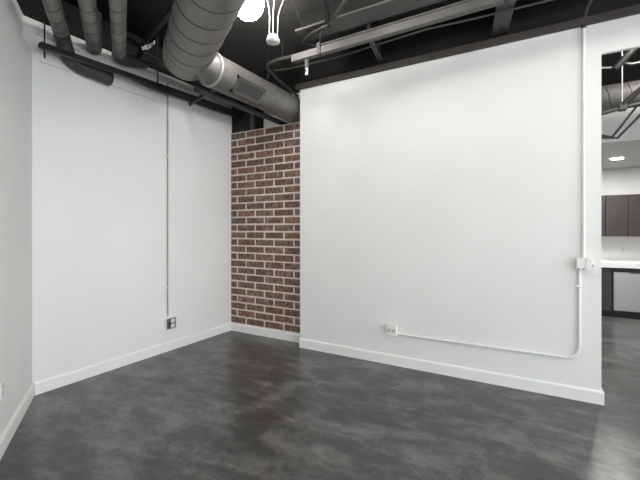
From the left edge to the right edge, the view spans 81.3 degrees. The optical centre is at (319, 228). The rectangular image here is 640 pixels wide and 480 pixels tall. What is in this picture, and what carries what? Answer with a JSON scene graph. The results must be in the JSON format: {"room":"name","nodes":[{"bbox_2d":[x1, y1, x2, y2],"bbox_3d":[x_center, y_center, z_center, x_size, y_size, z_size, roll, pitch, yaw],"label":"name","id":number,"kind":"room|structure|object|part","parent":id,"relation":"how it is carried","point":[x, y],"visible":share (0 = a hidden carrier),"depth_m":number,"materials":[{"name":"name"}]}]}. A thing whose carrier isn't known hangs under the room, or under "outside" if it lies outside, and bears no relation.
{"room":"empty office room","nodes":[
{"label":"empty office room","id":0,"kind":"room"},
{"bbox_2d":[5,0,22,34],"bbox_3d":[-1.466,-1.740,0.954,0.140,0.320,5.497,0,0,-28],"label":"wall","id":1,"kind":"structure","parent":0,"point":[13,5],"depth_m":3.10,"materials":[{"name":"white paint"}]},
{"bbox_2d":[0,0,31,436],"bbox_3d":[-1.394,-0.040,0.947,0.140,3.080,5.417,0,0,-28],"label":"wall","id":2,"kind":"structure","parent":0,"point":[15,53],"depth_m":2.81,"materials":[{"name":"white paint"}]},
{"bbox_2d":[0,379,4,400],"bbox_3d":[-2.133,1.080,2.506,0.011,0.120,0.090,0,0,-28],"label":"wall outlet","id":3,"kind":"object","parent":2,"relation":"attached to","point":[2,383],"visible":1,"depth_m":2.50,"materials":[{"name":"white plastic"}]},
{"bbox_2d":[0,383,34,459],"bbox_3d":[-1.320,1.444,0.975,0.018,0.112,5.397,0,0,-28],"label":"baseboard","id":4,"kind":"structure","parent":2,"relation":"attached to","point":[11,428],"depth_m":2.79,"materials":[{"name":"white paint"}]},
{"bbox_2d":[42,0,113,85],"bbox_3d":[-1.526,-1.679,1.860,0.459,0.377,4.363,0,0,-23],"label":"spiral duct","id":5,"kind":"object","parent":2,"relation":"attached to","point":[54,10],"visible":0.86,"depth_m":3.44,"materials":[{"name":"grey metal"}]},
{"bbox_2d":[23,15,231,382],"bbox_3d":[-2.147,-0.195,4.267,0.150,3.390,4.020,0,0,30],"label":"wall","id":6,"kind":"structure","parent":0,"point":[99,150],"depth_m":4.06,"materials":[{"name":"white paint"}]},
{"bbox_2d":[36,33,79,50],"bbox_3d":[-2.479,-1.768,3.540,0.006,0.013,0.370,0,0,30],"label":"trim","id":7,"kind":"structure","parent":6,"relation":"attached to","point":[36,33],"depth_m":3.46,"materials":[{"name":"grey"}]},
{"bbox_2d":[40,61,156,100],"bbox_3d":[-2.253,-1.530,3.930,0.004,0.008,1.210,0,0,30],"label":"trim","id":8,"kind":"structure","parent":6,"relation":"attached to","point":[40,61],"depth_m":3.71,"materials":[{"name":"grey"}]},
{"bbox_2d":[20,0,231,99],"bbox_3d":[-2.155,-2.070,4.272,0.130,0.360,4.020,0,0,30],"label":"trim","id":9,"kind":"structure","parent":6,"relation":"attached to","point":[33,9],"depth_m":3.74,"materials":[{"name":"black paint"}]},
{"bbox_2d":[34,322,231,394],"bbox_3d":[-1.942,1.444,4.451,0.018,0.112,2.515,0,0,30],"label":"baseboard","id":10,"kind":"structure","parent":6,"relation":"attached to","point":[42,386],"depth_m":4.06,"materials":[{"name":"white paint"}]},
{"bbox_2d":[139,6,171,47],"bbox_3d":[-1.452,-2.100,3.620,0.056,0.055,1.837,0,0,-42],"label":"pipe","id":11,"kind":"object","parent":6,"relation":"attached to","point":[166,16],"visible":0.56,"depth_m":3.88,"materials":[{"name":"black metal"}]},
{"bbox_2d":[165,82,168,318],"bbox_3d":[-1.869,-0.352,4.569,0.028,2.895,0.037,0,0,30],"label":"conduit","id":12,"kind":"object","parent":6,"relation":"attached to","point":[167,155],"visible":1,"depth_m":4.56,"materials":[{"name":"grey metal"}]},
{"bbox_2d":[164,317,175,328],"bbox_3d":[-1.840,1.155,4.582,0.063,0.124,0.130,0,0,30],"label":"outlet box","id":13,"kind":"object","parent":6,"relation":"attached to","point":[169,323],"visible":1,"depth_m":4.55,"materials":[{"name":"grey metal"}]},
{"bbox_2d":[231,122,299,333],"bbox_3d":[-0.598,0.041,5.313,1.475,2.918,0.334,0,0,30],"label":"brick wall","id":14,"kind":"structure","parent":0,"point":[265,162],"depth_m":5.20,"materials":[{"name":"brown brick"}]},
{"bbox_2d":[232,72,263,132],"bbox_3d":[-1.050,-1.834,5.576,0.420,0.832,0.315,0,0,30],"label":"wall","id":15,"kind":"structure","parent":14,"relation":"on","point":[248,121],"depth_m":5.46,"materials":[{"name":"black paint"}]},
{"bbox_2d":[264,93,299,127],"bbox_3d":[-0.414,-1.675,5.481,1.625,0.550,0.140,0,0,30],"label":"wall","id":16,"kind":"structure","parent":0,"point":[267,123],"depth_m":5.59,"materials":[{"name":"white paint"}]},
{"bbox_2d":[160,57,199,81],"bbox_3d":[-1.171,-1.768,4.732,0.100,0.065,1.905,0,0,30],"label":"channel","id":17,"kind":"object","parent":16,"relation":"attached to","point":[162,63],"visible":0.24,"depth_m":3.92,"materials":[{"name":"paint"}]},
{"bbox_2d":[194,85,289,124],"bbox_3d":[-0.860,-1.475,4.649,0.070,0.089,1.736,0,0,30],"label":"pipe","id":18,"kind":"object","parent":16,"relation":"attached to","point":[197,89],"visible":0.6,"depth_m":4.39,"materials":[{"name":"grey metal"}]},
{"bbox_2d":[268,71,300,93],"bbox_3d":[-0.414,-2.100,5.481,1.625,0.300,0.140,0,0,30],"label":"ceiling","id":19,"kind":"structure","parent":16,"relation":"attached to","point":[291,80],"depth_m":5.42,"materials":[{"name":"black paint"}]},
{"bbox_2d":[0,316,639,479],"bbox_3d":[1.256,1.560,2.161,10.400,0.120,13.400,0,0,30],"label":"floor","id":20,"kind":"structure","parent":0,"point":[230,405],"depth_m":2.91,"materials":[{"name":"grey concrete"}]},
{"bbox_2d":[601,267,611,316],"bbox_3d":[4.814,1.077,6.771,0.678,0.845,0.647,0,0,30],"label":"base cabinet","id":21,"kind":"object","parent":20,"relation":"on","point":[606,273],"visible":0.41,"depth_m":6.36,"materials":[{"name":"laminate"}]},
{"bbox_2d":[611,268,639,319],"bbox_3d":[5.369,1.080,6.430,0.616,0.840,0.646,0,0,30],"label":"dishwasher","id":22,"kind":"object","parent":20,"relation":"on","point":[625,281],"visible":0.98,"depth_m":6.22,"materials":[{"name":"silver metal"}]},
{"bbox_2d":[218,0,639,85],"bbox_3d":[1.256,-2.310,2.161,10.400,0.120,13.400,0,0,30],"label":"ceiling","id":23,"kind":"structure","parent":0,"point":[245,45],"depth_m":4.45,"materials":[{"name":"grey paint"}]},
{"bbox_2d":[78,0,101,54],"bbox_3d":[-1.281,-1.991,1.887,0.135,0.517,4.443,0,0,-28],"label":"spiral duct","id":24,"kind":"object","parent":23,"relation":"hanging from","point":[91,19],"visible":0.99,"depth_m":3.24,"materials":[{"name":"grey metal"}]},
{"bbox_2d":[38,9,242,116],"bbox_3d":[-1.805,-1.867,4.334,0.117,0.765,2.560,0,0,30],"label":"strut","id":25,"kind":"object","parent":23,"relation":"hanging from","point":[42,45],"visible":0.82,"depth_m":3.83,"materials":[{"name":"black metal"}]},
{"bbox_3d":[-2.395,-1.867,3.243,0.013,0.765,0.013,0,0,-37],"label":"hanger rod","id":26,"kind":"part","parent":25,"relation":"part of","materials":[{"name":"black metal"}]},
{"bbox_2d":[109,0,148,68],"bbox_3d":[-1.103,-1.834,2.030,0.350,0.204,4.753,0,0,-25],"label":"spiral duct","id":27,"kind":"object","parent":25,"relation":"attached to","point":[117,8],"visible":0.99,"depth_m":3.39,"materials":[{"name":"grey metal"}]},
{"bbox_3d":[-1.832,-1.905,4.211,0.013,0.690,0.013,0,0,-37],"label":"hanger rod","id":28,"kind":"part","parent":25,"relation":"part of","materials":[{"name":"black metal"}]},
{"bbox_2d":[120,70,241,119],"bbox_3d":[-1.610,-1.605,4.646,0.060,0.088,1.825,0,0,29],"label":"pipe","id":29,"kind":"object","parent":25,"relation":"hanging from","point":[136,81],"visible":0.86,"depth_m":4.52,"materials":[{"name":"black metal"}]},
{"bbox_2d":[137,48,246,103],"bbox_3d":[-1.395,-1.860,4.804,0.110,0.110,2.005,0,0,30],"label":"pipe","id":30,"kind":"object","parent":25,"relation":"attached to","point":[146,55],"visible":0.37,"depth_m":4.02,"materials":[{"name":"black metal"}]},
{"bbox_2d":[141,41,154,49],"bbox_3d":[-1.792,-1.903,3.892,0.118,0.143,0.122,0,0,30],"label":"scrap","id":31,"kind":"object","parent":30,"relation":"on","point":[148,46],"visible":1,"depth_m":3.88,"materials":[{"name":"white"}]},
{"bbox_2d":[188,88,216,105],"bbox_3d":[-1.372,-1.592,4.444,0.746,0.094,0.033,0,0,43],"label":"strut","id":32,"kind":"object","parent":25,"relation":"attached to","point":[200,97],"visible":0.53,"depth_m":4.53,"materials":[{"name":"black metal"}]},
{"bbox_2d":[68,0,230,45],"bbox_3d":[-2.132,-2.225,3.148,0.950,0.050,2.900,0,0,30],"label":"ceiling","id":33,"kind":"structure","parent":23,"relation":"attached to","point":[142,15],"depth_m":3.83,"materials":[{"name":"black paint"}]},
{"bbox_2d":[197,44,299,122],"bbox_3d":[-0.684,-1.829,4.374,0.368,0.842,2.035,0,0,30],"label":"duct","id":34,"kind":"object","parent":23,"relation":"hanging from","point":[223,75],"visible":0.73,"depth_m":4.03,"materials":[{"name":"grey metal"}]},
{"bbox_2d":[162,0,245,80],"bbox_3d":[-0.348,-1.715,1.871,0.468,0.468,4.297,0,0,-28],"label":"spiral duct","id":35,"kind":"object","parent":34,"relation":"attached to","point":[196,31],"visible":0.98,"depth_m":2.93,"materials":[{"name":"grey metal"}]},
{"bbox_3d":[-0.767,-1.494,4.009,0.144,0.171,0.440,0,0,30],"label":"register frame","id":36,"kind":"part","parent":34,"relation":"part of","materials":[{"name":"metal"}]},
{"bbox_2d":[238,0,263,20],"bbox_3d":[-0.651,-2.078,3.386,0.280,0.345,0.280,0,0,30],"label":"globe lamp","id":37,"kind":"object","parent":23,"relation":"hanging from","point":[251,10],"visible":0.81,"depth_m":3.33,"materials":[{"name":"white glass"}]},
{"bbox_2d":[266,0,283,45],"bbox_3d":[-0.389,-1.982,3.445,0.275,0.541,0.124,0,0,-12],"label":"pendant light","id":38,"kind":"object","parent":23,"relation":"hanging from","point":[273,39],"visible":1,"depth_m":3.43,"materials":[{"name":"white metal"}]},
{"bbox_2d":[266,27,298,96],"bbox_3d":[-0.323,-2.065,4.475,0.668,0.370,1.632,0,0,-22],"label":"conduit","id":39,"kind":"object","parent":23,"relation":"hanging from","point":[287,57],"visible":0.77,"depth_m":4.34,"materials":[{"name":"grey metal"}]},
{"bbox_2d":[322,0,329,23],"bbox_3d":[0.027,-2.108,3.065,0.049,0.284,1.024,0,0,5],"label":"ceiling pipe","id":40,"kind":"object","parent":23,"relation":"hanging from","point":[325,2],"visible":1,"depth_m":3.39,"materials":[{"name":"black metal"}]},
{"bbox_2d":[328,0,348,24],"bbox_3d":[0.277,-2.104,3.082,0.051,0.291,1.083,0,0,-20],"label":"ceiling pipe","id":41,"kind":"object","parent":23,"relation":"hanging from","point":[344,2],"visible":0.93,"depth_m":3.38,"materials":[{"name":"metal"}]},
{"bbox_2d":[295,0,443,40],"bbox_3d":[2.881,-2.125,2.090,7.120,0.250,0.230,0,0,30],"label":"ceiling beam","id":42,"kind":"structure","parent":23,"relation":"attached to","point":[355,13],"depth_m":3.56,"materials":[{"name":"black metal"}]},
{"bbox_2d":[302,24,329,46],"bbox_3d":[0.961,-1.983,3.293,2.650,0.074,0.380,0,0,30],"label":"hose","id":43,"kind":"object","parent":42,"relation":"attached to","point":[325,26],"visible":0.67,"depth_m":3.76,"materials":[{"name":"black metal"}]},
{"bbox_2d":[291,0,516,63],"bbox_3d":[2.047,-1.865,2.517,5.390,0.280,0.074,0,0,30],"label":"strut","id":44,"kind":"object","parent":42,"relation":"hanging from","point":[465,7],"visible":0.86,"depth_m":3.27,"materials":[{"name":"metal"}]},
{"bbox_2d":[304,58,308,74],"bbox_3d":[-0.136,-1.649,3.786,0.046,0.166,0.046,0,0,30],"label":"sprinkler","id":45,"kind":"object","parent":44,"relation":"attached to","point":[306,64],"visible":1,"depth_m":3.77,"materials":[{"name":"metal"}]},
{"bbox_3d":[2.165,-1.851,2.431,5.100,0.088,0.022,0,0,30],"label":"rail","id":46,"kind":"part","parent":44,"relation":"part of","materials":[{"name":"metal"}]},
{"bbox_2d":[367,20,381,60],"bbox_3d":[0.568,-2.060,3.885,0.040,0.380,0.580,0,0,20],"label":"channel","id":47,"kind":"object","parent":23,"relation":"hanging from","point":[376,49],"visible":0.52,"depth_m":3.92,"materials":[{"name":"metal"}]},
{"bbox_3d":[0.583,-1.885,3.880,0.008,0.030,0.580,0,0,20],"label":"rail","id":48,"kind":"part","parent":47,"relation":"part of","materials":[{"name":"metal"}]},
{"bbox_2d":[273,0,553,70],"bbox_3d":[1.129,-2.050,3.497,3.962,0.401,0.166,0,0,32],"label":"conduit","id":49,"kind":"object","parent":23,"relation":"hanging from","point":[544,1],"visible":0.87,"depth_m":3.48,"materials":[{"name":"black metal"}]},
{"bbox_2d":[491,1,515,36],"bbox_3d":[1.560,-2.055,3.136,0.142,0.390,1.005,0,0,20],"label":"joist","id":50,"kind":"object","parent":23,"relation":"attached to","point":[501,23],"visible":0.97,"depth_m":3.35,"materials":[{"name":"metal"}]},
{"bbox_2d":[581,0,592,28],"bbox_3d":[2.065,-1.999,2.536,0.038,0.509,1.521,0,0,18],"label":"conduit","id":51,"kind":"object","parent":23,"relation":"attached to","point":[589,1],"visible":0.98,"depth_m":3.17,"materials":[{"name":"black metal"}]},
{"bbox_2d":[601,80,639,111],"bbox_3d":[3.913,-1.810,3.995,7.357,0.880,0.299,0,0,30],"label":"spiral duct","id":52,"kind":"object","parent":23,"relation":"hanging from","point":[611,95],"visible":0.05,"depth_m":4.19,"materials":[{"name":"grey metal"}]},
{"bbox_2d":[601,51,639,138],"bbox_3d":[3.332,-1.602,3.727,1.423,1.332,0.086,0,0,30],"label":"hanger","id":53,"kind":"object","parent":23,"relation":"hanging from","point":[622,106],"visible":0.71,"depth_m":3.83,"materials":[{"name":"grey metal"}]},
{"bbox_3d":[3.516,-1.762,3.600,0.977,1.012,0.052,0,0,30],"label":"rail","id":54,"kind":"part","parent":53,"relation":"part of","materials":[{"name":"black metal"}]},
{"bbox_2d":[601,61,639,68],"bbox_3d":[3.445,-1.982,3.781,1.063,0.545,0.022,0,0,30],"label":"cable","id":55,"kind":"object","parent":23,"relation":"hanging from","point":[638,62],"visible":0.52,"depth_m":3.90,"materials":[{"name":"grey plastic"}]},
{"bbox_2d":[611,48,638,70],"bbox_3d":[3.305,-1.958,3.747,0.600,0.632,0.070,0,0,30],"label":"pipe","id":56,"kind":"object","parent":23,"relation":"hanging from","point":[628,53],"visible":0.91,"depth_m":3.83,"materials":[{"name":"black metal"}]},
{"bbox_2d":[300,14,639,390],"bbox_3d":[3.156,-0.134,2.844,7.802,3.268,0.150,0,0,30],"label":"wall","id":57,"kind":"structure","parent":0,"point":[441,198],"depth_m":3.74,"materials":[{"name":"white paint"}]},
{"bbox_2d":[386,324,396,336],"bbox_3d":[0.791,1.111,4.098,0.116,0.116,0.059,0,0,30],"label":"outlet box","id":58,"kind":"object","parent":57,"relation":"attached to","point":[391,330],"visible":1,"depth_m":4.08,"materials":[{"name":"white plastic"}]},
{"bbox_2d":[231,323,603,404],"bbox_3d":[0.556,1.444,4.349,4.403,0.112,0.175,0,0,30],"label":"baseboard","id":59,"kind":"structure","parent":57,"relation":"attached to","point":[532,385],"depth_m":3.84,"materials":[{"name":"white paint"}]},
{"bbox_2d":[296,4,639,91],"bbox_3d":[3.060,-1.798,2.857,7.700,0.060,0.165,0,0,30],"label":"trim","id":60,"kind":"structure","parent":57,"relation":"attached to","point":[635,9],"depth_m":3.61,"materials":[{"name":"brown metal"}]},
{"bbox_2d":[301,0,639,82],"bbox_3d":[3.163,-2.009,2.857,7.802,0.482,0.120,0,0,30],"label":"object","id":61,"kind":"structure","parent":57,"relation":"attached to","point":[556,11],"depth_m":3.82,"materials":[{"name":"black paint"}]},
{"bbox_2d":[397,270,580,358],"bbox_3d":[1.560,0.754,3.668,1.661,0.819,0.032,0,0,30],"label":"conduit","id":62,"kind":"object","parent":57,"relation":"attached to","point":[579,271],"visible":0.98,"depth_m":3.38,"materials":[{"name":"white metal"}]},
{"bbox_2d":[580,28,585,257],"bbox_3d":[2.290,-0.748,3.243,0.040,1.995,0.035,0,0,30],"label":"conduit","id":63,"kind":"object","parent":57,"relation":"attached to","point":[583,255],"visible":1,"depth_m":3.23,"materials":[{"name":"white metal"}]},
{"bbox_2d":[576,257,593,269],"bbox_3d":[2.289,0.300,3.224,0.123,0.106,0.064,0,0,30],"label":"junction box","id":64,"kind":"object","parent":57,"relation":"attached to","point":[581,263],"visible":1,"depth_m":3.20,"materials":[{"name":"white metal"}]},
{"bbox_3d":[2.251,0.300,3.217,0.065,0.106,0.005,0,0,30],"label":"plate","id":65,"kind":"part","parent":64,"relation":"part of","materials":[{"name":"white plastic"}]},
{"bbox_3d":[2.297,0.300,3.188,0.040,0.106,0.009,0,0,30],"label":"plate","id":66,"kind":"part","parent":64,"relation":"part of","materials":[{"name":"white plastic"}]},
{"bbox_2d":[601,107,639,168],"bbox_3d":[4.811,-1.363,5.630,7.460,0.515,2.630,0,0,30],"label":"ceiling","id":67,"kind":"structure","parent":0,"point":[627,146],"depth_m":4.79,"materials":[{"name":"white paint"}]},
{"bbox_2d":[601,167,639,260],"bbox_3d":[5.568,-0.375,6.792,7.600,3.750,0.140,0,0,30],"label":"wall","id":68,"kind":"structure","parent":0,"point":[617,181],"depth_m":6.78,"materials":[{"name":"white paint"}]},
{"bbox_2d":[601,195,604,235],"bbox_3d":[4.878,-0.235,6.918,0.622,0.730,0.329,0,0,30],"label":"upper cabinet","id":69,"kind":"object","parent":68,"relation":"attached to","point":[602,196],"visible":0.22,"depth_m":6.64,"materials":[{"name":"laminate"}]},
{"bbox_2d":[605,194,639,236],"bbox_3d":[5.422,-0.235,6.602,0.624,0.730,0.329,0,0,30],"label":"upper cabinet","id":70,"kind":"object","parent":68,"relation":"attached to","point":[622,212],"visible":0.98,"depth_m":6.50,"materials":[{"name":"laminate"}]},
{"bbox_3d":[5.210,-0.235,6.546,0.304,0.726,0.020,0,0,30],"label":"door","id":71,"kind":"part","parent":70,"relation":"part of","materials":[{"name":"laminate"}]},
{"bbox_3d":[5.479,-0.235,6.390,0.304,0.726,0.020,0,0,30],"label":"door","id":72,"kind":"part","parent":70,"relation":"part of","materials":[{"name":"laminate"}]},
{"bbox_2d":[620,246,625,253],"bbox_3d":[5.487,0.380,6.752,0.090,0.130,0.010,0,0,30],"label":"wall outlet","id":73,"kind":"object","parent":68,"relation":"attached to","point":[622,248],"visible":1,"depth_m":6.75,"materials":[{"name":"white plastic"}]},
{"bbox_3d":[6.156,1.078,5.991,1.178,0.845,0.647,0,0,30],"label":"base cabinet","id":74,"kind":"object","parent":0,"visible":0},
{"bbox_2d":[601,260,639,268],"bbox_3d":[5.587,0.610,6.308,2.520,0.090,0.673,0,0,30],"label":"countertop","id":75,"kind":"structure","parent":74,"relation":"on","point":[630,264],"depth_m":6.29,"materials":[{"name":"white stone"}]}
]}

